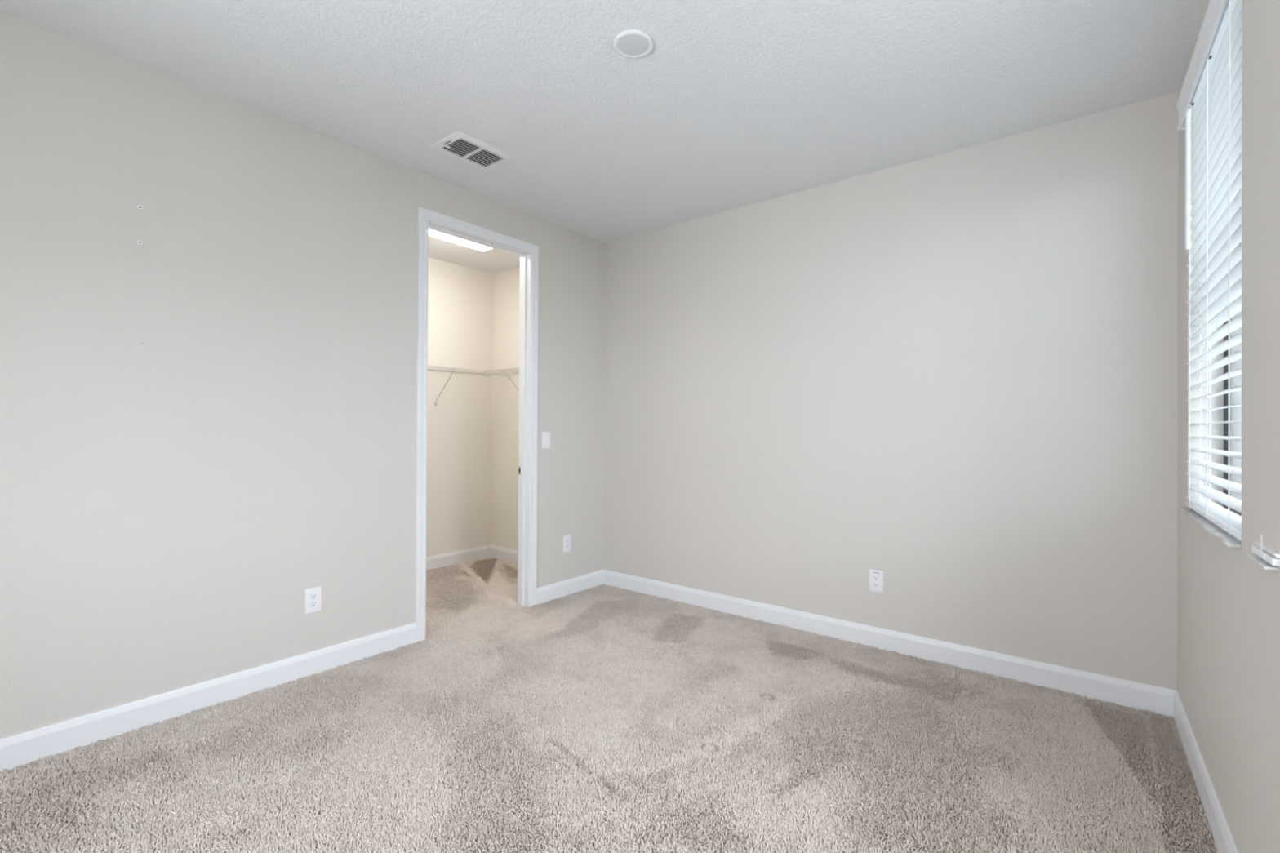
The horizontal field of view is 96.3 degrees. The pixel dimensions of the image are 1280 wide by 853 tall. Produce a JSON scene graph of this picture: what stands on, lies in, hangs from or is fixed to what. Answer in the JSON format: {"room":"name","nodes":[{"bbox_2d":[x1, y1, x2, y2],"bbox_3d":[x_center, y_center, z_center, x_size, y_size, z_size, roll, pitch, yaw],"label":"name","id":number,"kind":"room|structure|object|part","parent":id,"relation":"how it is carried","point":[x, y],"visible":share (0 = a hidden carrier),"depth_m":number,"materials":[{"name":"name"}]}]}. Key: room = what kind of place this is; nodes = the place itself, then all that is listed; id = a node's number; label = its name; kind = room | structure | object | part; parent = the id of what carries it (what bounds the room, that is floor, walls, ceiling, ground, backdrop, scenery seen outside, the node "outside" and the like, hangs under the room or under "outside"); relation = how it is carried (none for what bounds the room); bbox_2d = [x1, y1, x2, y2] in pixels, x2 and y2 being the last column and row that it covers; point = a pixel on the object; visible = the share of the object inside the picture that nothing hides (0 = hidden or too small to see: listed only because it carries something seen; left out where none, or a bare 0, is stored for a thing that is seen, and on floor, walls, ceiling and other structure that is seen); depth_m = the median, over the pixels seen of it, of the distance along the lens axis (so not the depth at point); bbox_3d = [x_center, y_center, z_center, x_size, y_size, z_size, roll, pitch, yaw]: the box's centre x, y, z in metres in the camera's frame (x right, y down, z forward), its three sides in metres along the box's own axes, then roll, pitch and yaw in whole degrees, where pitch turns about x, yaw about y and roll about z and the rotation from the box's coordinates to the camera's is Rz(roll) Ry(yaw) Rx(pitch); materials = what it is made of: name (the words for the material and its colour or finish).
{"room":"empty bedroom","nodes":[
{"label":"empty bedroom","id":0,"kind":"room"},
{"bbox_2d":[0,11,604,738],"bbox_3d":[-1.686,-0.118,2.953,0.115,2.752,4.350,0,0,38],"label":"wall","id":1,"kind":"structure","parent":0,"point":[171,502],"depth_m":2.55,"materials":[{"name":"grey paint"}]},
{"bbox_2d":[0,622,417,773],"bbox_3d":[-2.150,1.193,2.270,0.013,0.120,2.721,0,0,38],"label":"baseboard","id":2,"kind":"structure","parent":1,"relation":"attached to","point":[24,748],"depth_m":2.48,"materials":[{"name":"white paint"}]},
{"bbox_2d":[304,586,321,613],"bbox_3d":[-1.653,0.878,2.899,0.008,0.124,0.078,0,0,38],"label":"wall outlet","id":3,"kind":"object","parent":1,"relation":"attached to","point":[313,600],"visible":1,"depth_m":2.90,"materials":[{"name":"white plastic"}]},
{"bbox_2d":[310,600,316,607],"bbox_3d":[-1.651,0.897,2.897,0.003,0.028,0.034,0,0,38],"label":"receptacle","id":4,"kind":"object","parent":3,"relation":"attached to","point":[313,603],"depth_m":2.90,"materials":[{"name":"white plastic"}]},
{"bbox_2d":[310,593,317,599],"bbox_3d":[-1.651,0.859,2.897,0.003,0.028,0.034,0,0,38],"label":"receptacle","id":5,"kind":"object","parent":3,"relation":"attached to","point":[313,596],"depth_m":2.90,"materials":[{"name":"white plastic"}]},
{"bbox_2d":[415,206,538,641],"bbox_3d":[-1.062,-0.008,3.738,0.141,2.544,0.917,0,0,38],"label":"door frame","id":6,"kind":"structure","parent":1,"relation":"in","point":[528,253],"depth_m":4.01,"materials":[{"name":"white paint"}]},
{"bbox_3d":[-1.279,-0.010,3.362,0.013,2.544,0.060,0,0,38],"label":"casing","id":7,"kind":"part","parent":6,"relation":"part of","materials":[{"name":"white paint"}]},
{"bbox_3d":[-1.006,-1.250,3.703,0.013,0.060,0.917,0,0,38],"label":"head casing","id":8,"kind":"part","parent":6,"relation":"part of","materials":[{"name":"white paint"}]},
{"bbox_3d":[-0.846,-0.005,4.113,0.013,2.544,0.060,0,0,38],"label":"casing","id":9,"kind":"part","parent":6,"relation":"part of","materials":[{"name":"white paint"}]},
{"bbox_3d":[-0.746,-0.005,4.034,0.013,2.544,0.060,0,0,38],"label":"casing","id":10,"kind":"part","parent":6,"relation":"part of","materials":[{"name":"white paint"}]},
{"bbox_2d":[542,431,550,448],"bbox_3d":[-0.673,0.099,4.127,0.010,0.120,0.076,0,0,38],"label":"light switch","id":11,"kind":"object","parent":1,"relation":"attached to","point":[545,435],"visible":1,"depth_m":4.12,"materials":[{"name":"white plastic"}]},
{"bbox_2d":[563,534,570,552],"bbox_3d":[-0.545,0.876,4.292,0.008,0.124,0.078,0,0,38],"label":"wall outlet","id":12,"kind":"object","parent":1,"relation":"attached to","point":[566,539],"visible":1,"depth_m":4.29,"materials":[{"name":"white plastic"}]},
{"bbox_2d":[536,569,603,605],"bbox_3d":[-0.512,1.209,4.331,0.013,0.120,0.714,0,0,38],"label":"baseboard","id":13,"kind":"structure","parent":1,"relation":"attached to","point":[545,593],"depth_m":4.29,"materials":[{"name":"white paint"}]},
{"bbox_2d":[426,257,492,556],"bbox_3d":[-2.218,-0.115,4.666,0.100,2.752,2.570,0,0,38],"label":"wall","id":14,"kind":"structure","parent":0,"point":[459,428],"depth_m":5.27,"materials":[{"name":"white paint"}]},
{"bbox_2d":[426,545,490,569],"bbox_3d":[-2.181,1.201,4.626,0.013,0.120,2.370,0,0,38],"label":"baseboard","id":15,"kind":"structure","parent":14,"relation":"attached to","point":[471,554],"depth_m":5.25,"materials":[{"name":"white paint"}]},
{"bbox_2d":[427,364,511,405],"bbox_3d":[-2.049,-0.351,4.553,0.305,0.326,2.321,0,0,38],"label":"wire shelf","id":16,"kind":"object","parent":14,"relation":"attached to","point":[455,370],"visible":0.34,"depth_m":5.04,"materials":[{"name":"grey metal"}]},
{"bbox_3d":[-1.932,-0.489,4.460,0.008,0.032,2.320,0,0,38],"label":"rail","id":17,"kind":"part","parent":16,"relation":"part of","materials":[{"name":"white metal"}]},
{"bbox_2d":[0,0,1204,273],"bbox_3d":[-0.727,-1.542,2.234,5.455,0.100,4.600,0,0,38],"label":"ceiling","id":18,"kind":"structure","parent":0,"point":[732,104],"depth_m":2.43,"materials":[{"name":"white paint"}]},
{"bbox_2d":[428,229,493,251],"bbox_3d":[-1.577,-1.459,4.135,0.242,0.061,1.226,0,0,38],"label":"closet light","id":19,"kind":"object","parent":18,"relation":"attached to","point":[431,233],"visible":0.13,"depth_m":4.41,"materials":[{"name":"white plastic"}]},
{"bbox_2d":[430,130,513,169],"bbox_3d":[-0.908,-1.481,3.104,0.253,0.016,0.353,0,0,38],"label":"ceiling vent","id":20,"kind":"object","parent":18,"relation":"in","point":[461,146],"visible":1,"depth_m":3.08,"materials":[{"name":"white plastic"}]},
{"bbox_2d":[613,30,653,57],"bbox_3d":[-0.026,-1.482,2.223,0.154,0.012,0.154,0,0,38],"label":"recessed light","id":21,"kind":"object","parent":18,"relation":"in","point":[628,43],"visible":1,"depth_m":2.21,"materials":[{"name":"white plastic"}]},
{"bbox_2d":[0,566,1213,852],"bbox_3d":[-0.743,1.314,2.223,5.455,0.108,4.600,0,0,38],"label":"floor","id":22,"kind":"structure","parent":0,"point":[721,810],"depth_m":1.99,"materials":[{"name":"beige carpet"}]},
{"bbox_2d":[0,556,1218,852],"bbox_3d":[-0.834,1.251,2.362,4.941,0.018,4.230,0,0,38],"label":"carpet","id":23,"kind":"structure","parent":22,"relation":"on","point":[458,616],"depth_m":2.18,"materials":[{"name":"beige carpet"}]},
{"bbox_2d":[490,91,1177,690],"bbox_3d":[0.601,-0.102,3.990,5.155,2.752,0.120,0,0,38],"label":"wall","id":24,"kind":"structure","parent":0,"point":[1021,501],"depth_m":3.15,"materials":[{"name":"grey paint"}]},
{"bbox_2d":[484,367,519,391],"bbox_3d":[-0.885,-0.343,4.922,1.045,0.326,0.312,0,0,38],"label":"wire shelf","id":25,"kind":"object","parent":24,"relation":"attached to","point":[486,372],"visible":0.31,"depth_m":5.08,"materials":[{"name":"grey metal"}]},
{"bbox_3d":[-0.974,-0.483,4.809,1.040,0.032,0.008,0,0,38],"label":"rail","id":26,"kind":"part","parent":25,"relation":"part of","materials":[{"name":"white metal"}]},
{"bbox_2d":[490,545,518,563],"bbox_3d":[-0.915,1.210,5.125,1.375,0.120,0.013,0,0,38],"label":"baseboard","id":27,"kind":"structure","parent":24,"relation":"attached to","point":[508,554],"depth_m":5.41,"materials":[{"name":"white paint"}]},
{"bbox_2d":[869,568,883,592],"bbox_3d":[1.359,0.889,3.297,0.078,0.124,0.008,0,0,38],"label":"wall outlet","id":28,"kind":"object","parent":24,"relation":"attached to","point":[876,577],"visible":1,"depth_m":3.29,"materials":[{"name":"white plastic"}]},
{"bbox_2d":[872,582,879,586],"bbox_3d":[1.357,0.909,3.295,0.034,0.028,0.003,0,0,38],"label":"receptacle","id":29,"kind":"object","parent":28,"relation":"attached to","point":[874,584],"depth_m":3.29,"materials":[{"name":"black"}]},
{"bbox_2d":[872,574,879,580],"bbox_3d":[1.358,0.870,3.296,0.034,0.028,0.003,0,0,38],"label":"receptacle","id":30,"kind":"object","parent":28,"relation":"attached to","point":[875,577],"depth_m":3.30,"materials":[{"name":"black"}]},
{"bbox_2d":[603,569,1175,716],"bbox_3d":[1.025,1.215,3.557,3.383,0.120,0.013,0,0,38],"label":"baseboard","id":31,"kind":"structure","parent":24,"relation":"attached to","point":[1157,700],"depth_m":3.11,"materials":[{"name":"white paint"}]},
{"bbox_2d":[1177,0,1279,852],"bbox_3d":[1.139,-0.111,0.723,0.240,2.752,4.570,0,0,37],"label":"wall","id":32,"kind":"structure","parent":0,"point":[1228,605],"depth_m":1.48,"materials":[{"name":"grey paint"}]},
{"bbox_2d":[1173,690,1238,852],"bbox_3d":[1.041,1.205,0.807,0.013,0.120,4.300,0,0,37],"label":"baseboard","id":33,"kind":"structure","parent":32,"relation":"attached to","point":[1222,836],"depth_m":1.91,"materials":[{"name":"white paint"}]},
{"bbox_2d":[1178,305,1241,548],"bbox_3d":[1.932,-0.495,1.882,0.138,1.648,0.955,0,0,37],"label":"window","id":34,"kind":"structure","parent":32,"relation":"in","point":[1224,536],"depth_m":2.10,"materials":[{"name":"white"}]},
{"bbox_2d":[1176,0,1242,540],"bbox_3d":[1.901,-0.500,1.898,0.077,1.618,1.002,0,0,37],"label":"window blind","id":35,"kind":"object","parent":34,"relation":"attached to","point":[1211,94],"visible":0.82,"depth_m":1.86,"materials":[{"name":"white plastic"}]},
{"bbox_3d":[2.083,-0.458,2.170,0.003,1.527,0.003,0,0,37],"label":"ladder cord","id":36,"kind":"part","parent":35,"relation":"part of","materials":[{"name":"white fabric"}]},
{"bbox_3d":[2.106,-0.458,2.153,0.003,1.527,0.003,0,0,37],"label":"lift cord","id":37,"kind":"part","parent":35,"relation":"part of","materials":[{"name":"white fabric"}]},
{"bbox_3d":[1.877,-0.460,1.897,0.003,1.527,0.003,0,0,37],"label":"ladder cord","id":38,"kind":"part","parent":35,"relation":"part of","materials":[{"name":"white fabric"}]},
{"bbox_3d":[2.127,-0.458,2.137,0.003,1.527,0.003,0,0,37],"label":"ladder cord","id":39,"kind":"part","parent":35,"relation":"part of","materials":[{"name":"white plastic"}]},
{"bbox_3d":[1.912,-1.248,1.892,0.050,0.050,0.924,0,0,37],"label":"head rail","id":40,"kind":"part","parent":35,"relation":"part of","materials":[{"name":"white plastic"}]},
{"bbox_3d":[1.903,0.301,1.887,0.050,0.015,0.924,0,0,37],"label":"rail","id":41,"kind":"part","parent":35,"relation":"part of","materials":[{"name":"white plastic"}]},
{"bbox_3d":[1.675,-0.462,1.629,0.003,1.527,0.003,0,0,37],"label":"ladder cord","id":42,"kind":"part","parent":35,"relation":"part of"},
{"bbox_3d":[1.932,-0.460,1.878,0.003,1.527,0.003,0,0,37],"label":"ladder cord","id":43,"kind":"part","parent":35,"relation":"part of","materials":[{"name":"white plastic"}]},
{"bbox_3d":[1.922,0.323,1.883,0.125,0.010,0.955,0,0,37],"label":"sill","id":44,"kind":"part","parent":34,"relation":"part of","materials":[{"name":"stone"}]},
{"bbox_3d":[1.978,-0.495,1.839,0.013,1.648,0.943,0,0,37],"label":"frame","id":45,"kind":"part","parent":34,"relation":"part of","materials":[{"name":"black"}]},
{"bbox_2d":[1246,534,1279,570],"bbox_3d":[1.418,0.281,1.300,0.025,0.065,0.210,0,0,38],"label":"stub","id":46,"kind":"object","parent":32,"relation":"attached to","point":[1265,557],"visible":1,"depth_m":1.29,"materials":[{"name":"white plastic"}]},
{"bbox_3d":[1.429,0.310,1.317,0.021,0.006,0.170,0,0,37],"label":"sill","id":47,"kind":"part","parent":46,"relation":"part of","materials":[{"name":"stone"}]},
{"bbox_3d":[1.429,0.294,1.307,0.016,0.016,0.185,0,0,37],"label":"rail","id":48,"kind":"part","parent":46,"relation":"part of","materials":[{"name":"white plastic"}]}
]}

